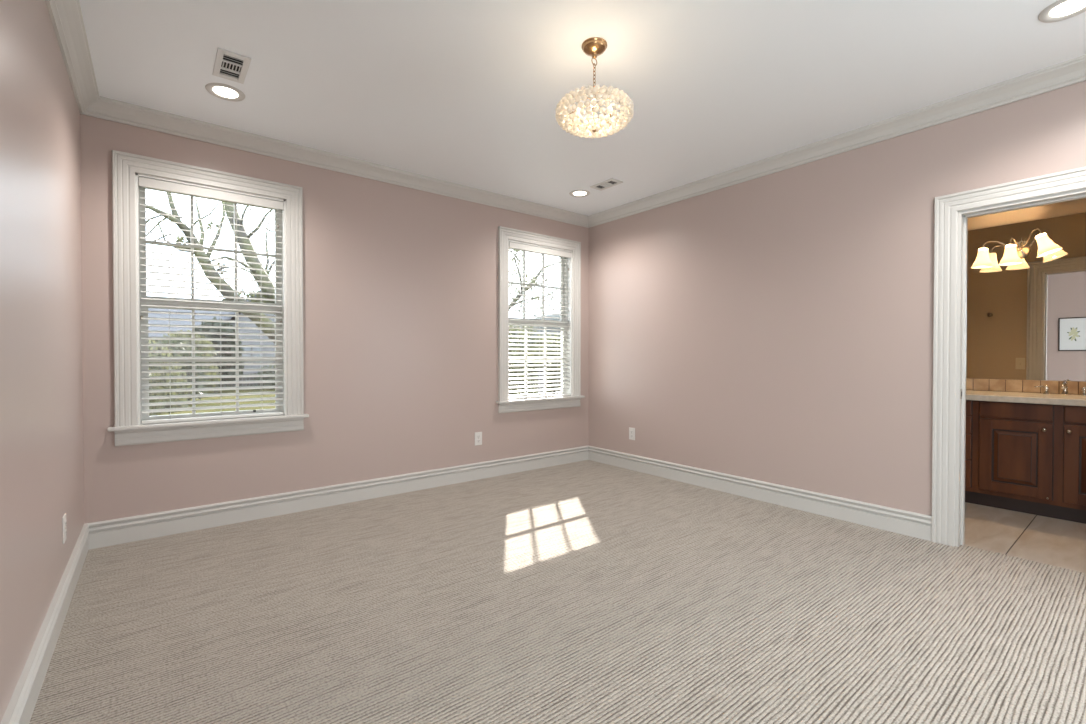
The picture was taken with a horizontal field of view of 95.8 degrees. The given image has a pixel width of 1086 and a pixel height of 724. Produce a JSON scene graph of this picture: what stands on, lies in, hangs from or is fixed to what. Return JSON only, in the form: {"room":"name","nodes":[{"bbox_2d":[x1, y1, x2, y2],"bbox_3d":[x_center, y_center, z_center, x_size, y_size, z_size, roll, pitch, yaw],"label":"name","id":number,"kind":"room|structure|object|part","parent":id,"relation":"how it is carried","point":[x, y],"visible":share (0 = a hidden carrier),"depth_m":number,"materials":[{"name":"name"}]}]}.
{"room":"empty bedroom","nodes":[
{"label":"empty bedroom","id":0,"kind":"room"},
{"bbox_2d":[0,0,83,722],"bbox_3d":[-0.840,-0.190,0.202,0.400,2.655,6.863,-1,1,-38],"label":"wall","id":1,"kind":"structure","parent":0,"point":[42,457],"depth_m":1.74,"materials":[{"name":"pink paint"}]},
{"bbox_2d":[0,524,88,723],"bbox_3d":[-0.668,1.060,0.340,0.024,0.152,6.543,-1,1,-38],"label":"baseboard","id":2,"kind":"structure","parent":1,"relation":"attached to","point":[20,708],"depth_m":1.77,"materials":[{"name":"grey paint"}]},
{"bbox_2d":[62,513,66,543],"bbox_3d":[-2.191,0.763,2.247,0.009,0.122,0.076,-1,1,-38],"label":"wall outlet","id":3,"kind":"object","parent":1,"relation":"attached to","point":[64,530],"visible":1,"depth_m":2.23,"materials":[{"name":"white plastic"}]},
{"bbox_2d":[45,0,99,113],"bbox_3d":[-0.641,-1.471,0.332,0.092,0.096,6.543,-1,1,-38],"label":"crown molding","id":4,"kind":"structure","parent":1,"relation":"attached to","point":[66,16],"depth_m":2.33,"materials":[{"name":"grey paint"}]},
{"bbox_2d":[80,114,588,523],"bbox_3d":[-1.191,-0.235,4.193,4.308,2.655,0.170,-1,1,-38],"label":"wall","id":5,"kind":"structure","parent":0,"point":[400,283],"depth_m":3.85,"materials":[{"name":"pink paint"}]},
{"bbox_2d":[108,150,308,445],"bbox_3d":[-2.232,-0.385,3.349,1.110,1.783,0.258,-1,1,-38],"label":"window","id":6,"kind":"structure","parent":5,"relation":"in","point":[127,168],"depth_m":3.21,"materials":[{"name":"grey paint"}]},
{"bbox_3d":[-2.267,-0.767,3.389,0.806,0.778,0.032,-1,1,-38],"label":"sash","id":7,"kind":"part","parent":6,"relation":"part of","materials":[{"name":"white paint"}]},
{"bbox_2d":[139,177,283,423],"bbox_3d":[-2.202,-0.382,3.311,0.804,1.533,0.066,-1,1,-38],"label":"window blind","id":8,"kind":"object","parent":6,"relation":"attached to","point":[143,182],"visible":1,"depth_m":3.28,"materials":[{"name":"white paint"}]},
{"bbox_3d":[-2.405,-0.364,3.158,0.002,1.467,0.053,-1,1,-38],"label":"ladder cord","id":9,"kind":"part","parent":8,"relation":"part of","materials":[{"name":"white fabric"}]},
{"bbox_3d":[-2.206,0.375,3.325,0.796,0.019,0.046,-1,1,-38],"label":"rail","id":10,"kind":"part","parent":8,"relation":"part of","materials":[{"name":"white paint"}]},
{"bbox_3d":[-2.190,-0.366,3.329,0.002,1.467,0.053,-1,1,-38],"label":"ladder cord","id":11,"kind":"part","parent":8,"relation":"part of","materials":[{"name":"white fabric"}]},
{"bbox_3d":[-2.000,-0.368,3.479,0.002,1.467,0.053,-1,1,-38],"label":"ladder cord","id":12,"kind":"part","parent":8,"relation":"part of","materials":[{"name":"white fabric"}]},
{"bbox_3d":[-2.244,0.001,3.369,0.806,0.798,0.034,-1,1,-38],"label":"sash","id":13,"kind":"part","parent":6,"relation":"part of","materials":[{"name":"white paint"}]},
{"bbox_2d":[83,96,588,227],"bbox_3d":[-1.074,-1.513,4.104,4.098,0.096,0.092,-1,1,-38],"label":"crown molding","id":14,"kind":"structure","parent":5,"relation":"attached to","point":[105,108],"depth_m":3.56,"materials":[{"name":"grey paint"}]},
{"bbox_2d":[86,446,587,548],"bbox_3d":[-1.095,1.017,4.159,4.098,0.152,0.024,-1,1,-38],"label":"baseboard","id":15,"kind":"structure","parent":5,"relation":"attached to","point":[105,533],"depth_m":3.61,"materials":[{"name":"grey paint"}]},
{"bbox_2d":[475,432,481,445],"bbox_3d":[-0.600,0.713,4.558,0.076,0.122,0.009,-1,1,-38],"label":"wall outlet","id":16,"kind":"object","parent":5,"relation":"attached to","point":[478,435],"visible":1,"depth_m":4.55,"materials":[{"name":"white plastic"}]},
{"bbox_2d":[496,226,584,412],"bbox_3d":[-0.060,-0.405,5.069,1.110,1.783,0.258,-1,1,-38],"label":"window","id":17,"kind":"structure","parent":5,"relation":"in","point":[506,235],"depth_m":5.07,"materials":[{"name":"grey paint"}]},
{"bbox_3d":[-0.096,-0.786,5.109,0.806,0.778,0.032,-1,1,-38],"label":"sash","id":18,"kind":"part","parent":17,"relation":"part of","materials":[{"name":"white paint"}]},
{"bbox_3d":[-0.073,-0.018,5.089,0.806,0.798,0.034,-1,1,-38],"label":"sash","id":19,"kind":"part","parent":17,"relation":"part of","materials":[{"name":"white paint"}]},
{"bbox_2d":[509,242,570,399],"bbox_3d":[-0.031,-0.401,5.031,0.804,1.533,0.066,-1,1,-38],"label":"window blind","id":20,"kind":"object","parent":17,"relation":"attached to","point":[511,244],"visible":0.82,"depth_m":5.01,"materials":[{"name":"white paint"}]},
{"bbox_3d":[-0.034,0.356,5.045,0.796,0.019,0.046,-1,1,-38],"label":"rail","id":21,"kind":"part","parent":20,"relation":"part of","materials":[{"name":"white paint"}]},
{"bbox_3d":[0.171,-0.387,5.199,0.002,1.467,0.053,-1,1,-38],"label":"ladder cord","id":22,"kind":"part","parent":20,"relation":"part of","materials":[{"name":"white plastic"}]},
{"bbox_2d":[29,460,1085,723],"bbox_3d":[1.598,1.177,2.053,6.002,0.120,6.713,-1,1,-38],"label":"floor","id":23,"kind":"structure","parent":0,"point":[586,591],"depth_m":2.15,"materials":[{"name":"carpet"}]},
{"bbox_2d":[965,400,1085,523],"bbox_3d":[3.699,0.696,3.685,0.623,0.805,2.070,-1,1,-38],"label":"vanity cabinet","id":24,"kind":"object","parent":23,"relation":"on","point":[1029,458],"visible":0.52,"depth_m":3.52,"materials":[{"name":"brown wood"}]},
{"bbox_3d":[3.171,0.857,3.915,0.020,0.206,0.377,-1,1,-38],"label":"drawer","id":25,"kind":"part","parent":24,"relation":"part of","materials":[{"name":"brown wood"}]},
{"bbox_3d":[3.171,0.650,3.912,0.020,0.188,0.377,-1,1,-38],"label":"drawer","id":26,"kind":"part","parent":24,"relation":"part of","materials":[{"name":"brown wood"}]},
{"bbox_3d":[3.171,0.482,3.910,0.020,0.132,0.377,-1,1,-38],"label":"drawer","id":27,"kind":"part","parent":24,"relation":"part of","materials":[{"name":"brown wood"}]},
{"bbox_3d":[3.171,0.352,3.909,0.020,0.108,0.377,-1,1,-38],"label":"drawer","id":28,"kind":"part","parent":24,"relation":"part of","materials":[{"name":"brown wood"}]},
{"bbox_3d":[3.438,0.696,3.576,0.020,0.536,0.388,-1,1,-38],"label":"door","id":29,"kind":"part","parent":24,"relation":"part of","materials":[{"name":"brown wood"}]},
{"bbox_3d":[3.438,0.356,3.572,0.020,0.108,0.388,-1,1,-38],"label":"false drawer","id":30,"kind":"part","parent":24,"relation":"part of","materials":[{"name":"brown wood"}]},
{"bbox_2d":[966,390,1085,405],"bbox_3d":[3.699,0.270,3.680,0.629,0.045,2.110,-1,1,-38],"label":"countertop","id":31,"kind":"structure","parent":24,"relation":"on","point":[995,396],"depth_m":3.56,"materials":[{"name":"beige stone"}]},
{"bbox_2d":[1034,380,1085,395],"bbox_3d":[3.901,0.192,3.670,0.151,0.112,0.325,-1,1,-38],"label":"faucet","id":32,"kind":"object","parent":31,"relation":"on","point":[1064,387],"visible":0.98,"depth_m":3.69,"materials":[{"name":"silver metal"}]},
{"bbox_3d":[3.858,0.213,3.791,0.097,0.066,0.048,0,1,33],"label":"handle","id":33,"kind":"part","parent":32,"relation":"part of","materials":[{"name":"silver metal"}]},
{"bbox_3d":[3.901,0.192,3.670,0.151,0.112,0.052,-1,1,-38],"label":"spout","id":34,"kind":"part","parent":32,"relation":"part of","materials":[{"name":"silver metal"}]},
{"bbox_3d":[4.009,0.215,3.601,0.048,0.066,0.097,0,1,-19],"label":"handle","id":35,"kind":"part","parent":32,"relation":"part of","materials":[{"name":"silver metal"}]},
{"bbox_3d":[3.711,0.700,3.231,0.020,0.536,0.384,-1,1,-38],"label":"door","id":36,"kind":"part","parent":24,"relation":"part of","materials":[{"name":"brown wood"}]},
{"bbox_3d":[3.711,0.360,3.228,0.020,0.108,0.384,-1,1,-38],"label":"false drawer","id":37,"kind":"part","parent":24,"relation":"part of","materials":[{"name":"brown wood"}]},
{"bbox_2d":[79,0,1085,215],"bbox_3d":[0.934,-1.592,1.496,4.308,0.120,7.013,-1,1,-38],"label":"ceiling","id":38,"kind":"structure","parent":0,"point":[462,92],"depth_m":2.62,"materials":[{"name":"white paint"}]},
{"bbox_2d":[205,83,244,101],"bbox_3d":[-1.819,-1.543,2.810,0.194,0.008,0.194,-1,1,-38],"label":"recessed light","id":39,"kind":"object","parent":38,"relation":"in","point":[219,90],"visible":1,"depth_m":2.80,"materials":[{"name":"grey paint"}]},
{"bbox_2d":[212,47,250,83],"bbox_3d":[-1.626,-1.539,2.558,0.143,0.009,0.288,-1,1,-38],"label":"ceiling vent","id":40,"kind":"object","parent":38,"relation":"in","point":[228,64],"visible":1,"depth_m":2.55,"materials":[{"name":"white metal"}]},
{"bbox_2d":[569,190,589,196],"bbox_3d":[0.341,-1.563,4.552,0.194,0.008,0.194,-1,1,-38],"label":"recessed light","id":41,"kind":"object","parent":38,"relation":"in","point":[576,193],"visible":1,"depth_m":4.55,"materials":[{"name":"grey paint"}]},
{"bbox_2d":[555,37,633,138],"bbox_3d":[0.251,-1.332,2.391,0.381,0.420,0.380,0,1,-20],"label":"chandelier","id":42,"kind":"object","parent":38,"relation":"hanging from","point":[593,47],"visible":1,"depth_m":2.33,"materials":[{"name":"white glass"}]},
{"bbox_3d":[0.250,-1.203,2.392,0.339,0.125,0.339,-1,1,-38],"label":"wire frame","id":43,"kind":"part","parent":42,"relation":"part of","materials":[{"name":"white metal"}]},
{"bbox_2d":[590,178,622,190],"bbox_3d":[0.557,-1.559,4.312,0.143,0.009,0.270,-1,1,-38],"label":"ceiling vent","id":44,"kind":"object","parent":38,"relation":"in","point":[611,182],"visible":1,"depth_m":4.30,"materials":[{"name":"white metal"}]},
{"bbox_2d":[1038,0,1085,22],"bbox_3d":[2.281,-1.535,2.124,0.194,0.008,0.194,-1,1,-38],"label":"recessed light","id":45,"kind":"object","parent":38,"relation":"in","point":[1067,9],"visible":1,"depth_m":2.14,"materials":[{"name":"grey paint"}]},
{"bbox_2d":[588,81,1085,515],"bbox_3d":[2.580,-0.220,2.911,0.130,2.655,6.863,-1,1,-38],"label":"wall","id":46,"kind":"structure","parent":0,"point":[776,328],"depth_m":3.63,"materials":[{"name":"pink paint"}]},
{"bbox_2d":[629,427,634,439],"bbox_3d":[0.895,0.723,4.936,0.009,0.122,0.076,-1,1,-38],"label":"wall outlet","id":47,"kind":"object","parent":46,"relation":"attached to","point":[631,430],"visible":1,"depth_m":4.93,"materials":[{"name":"white plastic"}]},
{"bbox_2d":[588,446,931,540],"bbox_3d":[1.447,1.016,4.230,0.024,0.152,3.070,-1,1,-38],"label":"baseboard","id":48,"kind":"structure","parent":46,"relation":"attached to","point":[917,525],"depth_m":3.74,"materials":[{"name":"grey paint"}]},
{"bbox_2d":[588,55,1085,227],"bbox_3d":[2.499,-1.499,2.820,0.092,0.096,6.543,-1,1,-38],"label":"crown molding","id":49,"kind":"structure","parent":46,"relation":"attached to","point":[1073,71],"depth_m":3.19,"materials":[{"name":"grey paint"}]},
{"bbox_2d":[931,167,1085,546],"bbox_3d":[2.777,0.054,2.657,0.176,2.112,1.029,-1,1,-38],"label":"door frame","id":50,"kind":"structure","parent":46,"relation":"in","point":[952,212],"depth_m":2.95,"materials":[{"name":"grey paint"}]},
{"bbox_2d":[966,198,1085,381],"bbox_3d":[3.898,-0.233,4.030,0.120,2.655,2.720,-1,1,-38],"label":"wall","id":51,"kind":"structure","parent":0,"point":[1077,206],"depth_m":3.93,"materials":[{"name":"beige paint"}]},
{"bbox_2d":[966,379,1085,394],"bbox_3d":[3.938,0.196,3.869,0.020,0.098,2.070,-1,1,-38],"label":"backsplash","id":52,"kind":"structure","parent":51,"relation":"attached to","point":[1074,387],"depth_m":3.96,"materials":[{"name":"brown tile"}]},
{"bbox_2d":[966,213,1085,380],"bbox_3d":[4.014,-0.490,3.781,0.004,1.270,2.150,-1,1,-38],"label":"wall mirror","id":53,"kind":"object","parent":51,"relation":"attached to","point":[1026,320],"visible":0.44,"depth_m":3.93,"materials":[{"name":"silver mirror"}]},
{"bbox_2d":[971,228,1062,268],"bbox_3d":[3.762,-0.904,3.905,0.228,0.258,0.528,-1,1,-38],"label":"vanity light","id":54,"kind":"object","parent":53,"relation":"attached to","point":[1014,252],"visible":1,"depth_m":3.89,"materials":[{"name":"white glass"}]},
{"bbox_3d":[3.611,-0.855,4.030,0.146,0.156,0.146,-1,1,-38],"label":"lamp shade","id":55,"kind":"part","parent":54,"relation":"part of","materials":[{"name":"white glass"}]},
{"bbox_3d":[3.713,-0.945,3.977,0.227,0.089,0.021,0,1,29],"label":"arm","id":56,"kind":"part","parent":54,"relation":"part of","materials":[{"name":"silver metal"}]},
{"bbox_3d":[3.716,-0.854,3.898,0.146,0.152,0.146,-1,1,-38],"label":"lamp shade","id":57,"kind":"part","parent":54,"relation":"part of","materials":[{"name":"white glass"}]},
{"bbox_3d":[3.818,-0.966,3.842,0.020,0.133,0.159,0,1,-4],"label":"arm","id":58,"kind":"part","parent":54,"relation":"part of","materials":[{"name":"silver metal"}]},
{"bbox_3d":[3.848,-0.894,3.730,0.146,0.178,0.148,-1,1,-38],"label":"lamp shade","id":59,"kind":"part","parent":54,"relation":"part of","materials":[{"name":"white glass"}]},
{"label":"outside","id":60,"kind":"structure","parent":0,"visible":0},
{"bbox_2d":[151,366,559,415],"bbox_3d":[-19.292,1.294,48.523,150.000,0.500,180.000,-1,1,-38],"label":"ground","id":61,"kind":"structure","parent":60,"point":[245,390],"depth_m":16.95,"materials":[{"name":"green plant"}]},
{"bbox_2d":[149,340,191,415],"bbox_3d":[-9.406,0.481,11.698,1.753,2.064,1.663,-1,1,-38],"label":"shrub","id":62,"kind":"object","parent":61,"relation":"on","point":[151,348],"visible":0.24,"depth_m":11.78,"materials":[{"name":"green plant"}]},
{"bbox_2d":[149,334,210,407],"bbox_3d":[-11.567,0.306,15.083,2.110,2.338,2.038,0,1,-15],"label":"shrub","id":63,"kind":"object","parent":61,"relation":"on","point":[164,335],"visible":0.17,"depth_m":15.09,"materials":[{"name":"green plant"}]},
{"bbox_2d":[148,308,228,349],"bbox_3d":[-27.519,-1.625,36.869,7.173,5.600,9.200,-1,1,-38],"label":"house","id":64,"kind":"structure","parent":61,"relation":"on","point":[156,315],"depth_m":34.87,"materials":[{"name":"grey"}]},
{"bbox_2d":[158,329,219,398],"bbox_3d":[-12.291,0.166,17.036,1.946,2.573,1.785,-1,1,-38],"label":"shrub","id":65,"kind":"object","parent":61,"relation":"on","point":[171,335],"visible":0.15,"depth_m":17.02,"materials":[{"name":"green plant"}]},
{"bbox_2d":[153,373,268,387],"bbox_3d":[-15.670,0.918,24.646,6.370,0.690,0.080,-1,1,-38],"label":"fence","id":66,"kind":"object","parent":61,"relation":"on","point":[244,378],"visible":0.1,"depth_m":25.00,"materials":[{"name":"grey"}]},
{"bbox_2d":[195,317,243,392],"bbox_3d":[-14.175,-0.296,21.290,2.118,3.399,2.059,-1,1,-38],"label":"shrub","id":67,"kind":"object","parent":61,"relation":"on","point":[214,318],"visible":0.26,"depth_m":20.93,"materials":[{"name":"green plant"}]},
{"bbox_2d":[222,290,274,385],"bbox_3d":[-17.417,-1.369,30.139,3.865,5.240,7.500,-1,1,-38],"label":"house","id":68,"kind":"structure","parent":61,"relation":"on","point":[232,313],"depth_m":26.92,"materials":[{"name":"grey"}]},
{"bbox_3d":[-16.134,-0.435,26.681,0.400,0.981,0.020,-1,1,-38],"label":"pane","id":69,"kind":"part","parent":68,"relation":"part of","materials":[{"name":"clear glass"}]},
{"bbox_3d":[-15.733,-0.439,26.999,0.433,0.981,0.020,-1,1,-38],"label":"pane","id":70,"kind":"part","parent":68,"relation":"part of","materials":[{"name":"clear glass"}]},
{"bbox_2d":[253,365,274,389],"bbox_3d":[-13.209,0.899,23.970,1.724,1.692,1.635,-1,1,-38],"label":"shrub","id":71,"kind":"object","parent":61,"relation":"on","point":[270,366],"visible":0.33,"depth_m":23.60,"materials":[{"name":"green plant"}]},
{"bbox_2d":[146,192,559,343],"bbox_3d":[-2.428,-1.781,9.448,8.195,6.729,2.067,-1,1,-38],"label":"tree","id":72,"kind":"object","parent":61,"relation":"on","point":[224,207],"visible":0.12,"depth_m":7.55,"materials":[{"name":"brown plant"}]},
{"bbox_2d":[511,339,550,371],"bbox_3d":[-1.168,0.241,33.553,3.690,3.689,3.728,-1,1,-38],"label":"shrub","id":73,"kind":"object","parent":61,"relation":"on","point":[524,339],"visible":0.03,"depth_m":33.05,"materials":[{"name":"green plant"}]},
{"bbox_2d":[511,346,553,389],"bbox_3d":[-0.546,0.257,23.175,2.356,2.253,2.255,-1,1,-38],"label":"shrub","id":74,"kind":"object","parent":61,"relation":"on","point":[522,346],"visible":0.08,"depth_m":22.70,"materials":[{"name":"green plant"}]},
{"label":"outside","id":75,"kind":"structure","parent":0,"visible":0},
{"bbox_3d":[6.050,1.405,17.824,20.400,0.070,8.600,-1,1,-38],"label":"driveway","id":76,"kind":"object","parent":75,"visible":0},
{"bbox_2d":[509,325,543,394],"bbox_3d":[-1.160,-0.026,16.308,2.505,2.971,2.408,-1,1,-38],"label":"shrub","id":77,"kind":"object","parent":76,"relation":"on","point":[519,330],"visible":0.21,"depth_m":16.02,"materials":[{"name":"green plant"}]},
{"bbox_2d":[536,368,543,392],"bbox_3d":[-0.043,0.793,10.438,0.150,1.320,0.150,-1,1,-38],"label":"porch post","id":78,"kind":"object","parent":76,"relation":"on","point":[536,368],"visible":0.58,"depth_m":10.39,"materials":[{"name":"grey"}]},
{"bbox_2d":[527,332,560,391],"bbox_3d":[0.468,0.130,18.892,2.280,2.602,2.283,-1,1,-38],"label":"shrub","id":79,"kind":"object","parent":76,"relation":"on","point":[550,335],"visible":0.16,"depth_m":18.46,"materials":[{"name":"green plant"}]},
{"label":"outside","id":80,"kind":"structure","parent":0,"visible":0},
{"bbox_2d":[509,314,560,363],"bbox_3d":[-14.537,-5.910,81.326,193.668,15.168,127.336,-1,1,-38],"label":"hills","id":81,"kind":"structure","parent":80,"point":[550,315],"depth_m":105.91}
]}

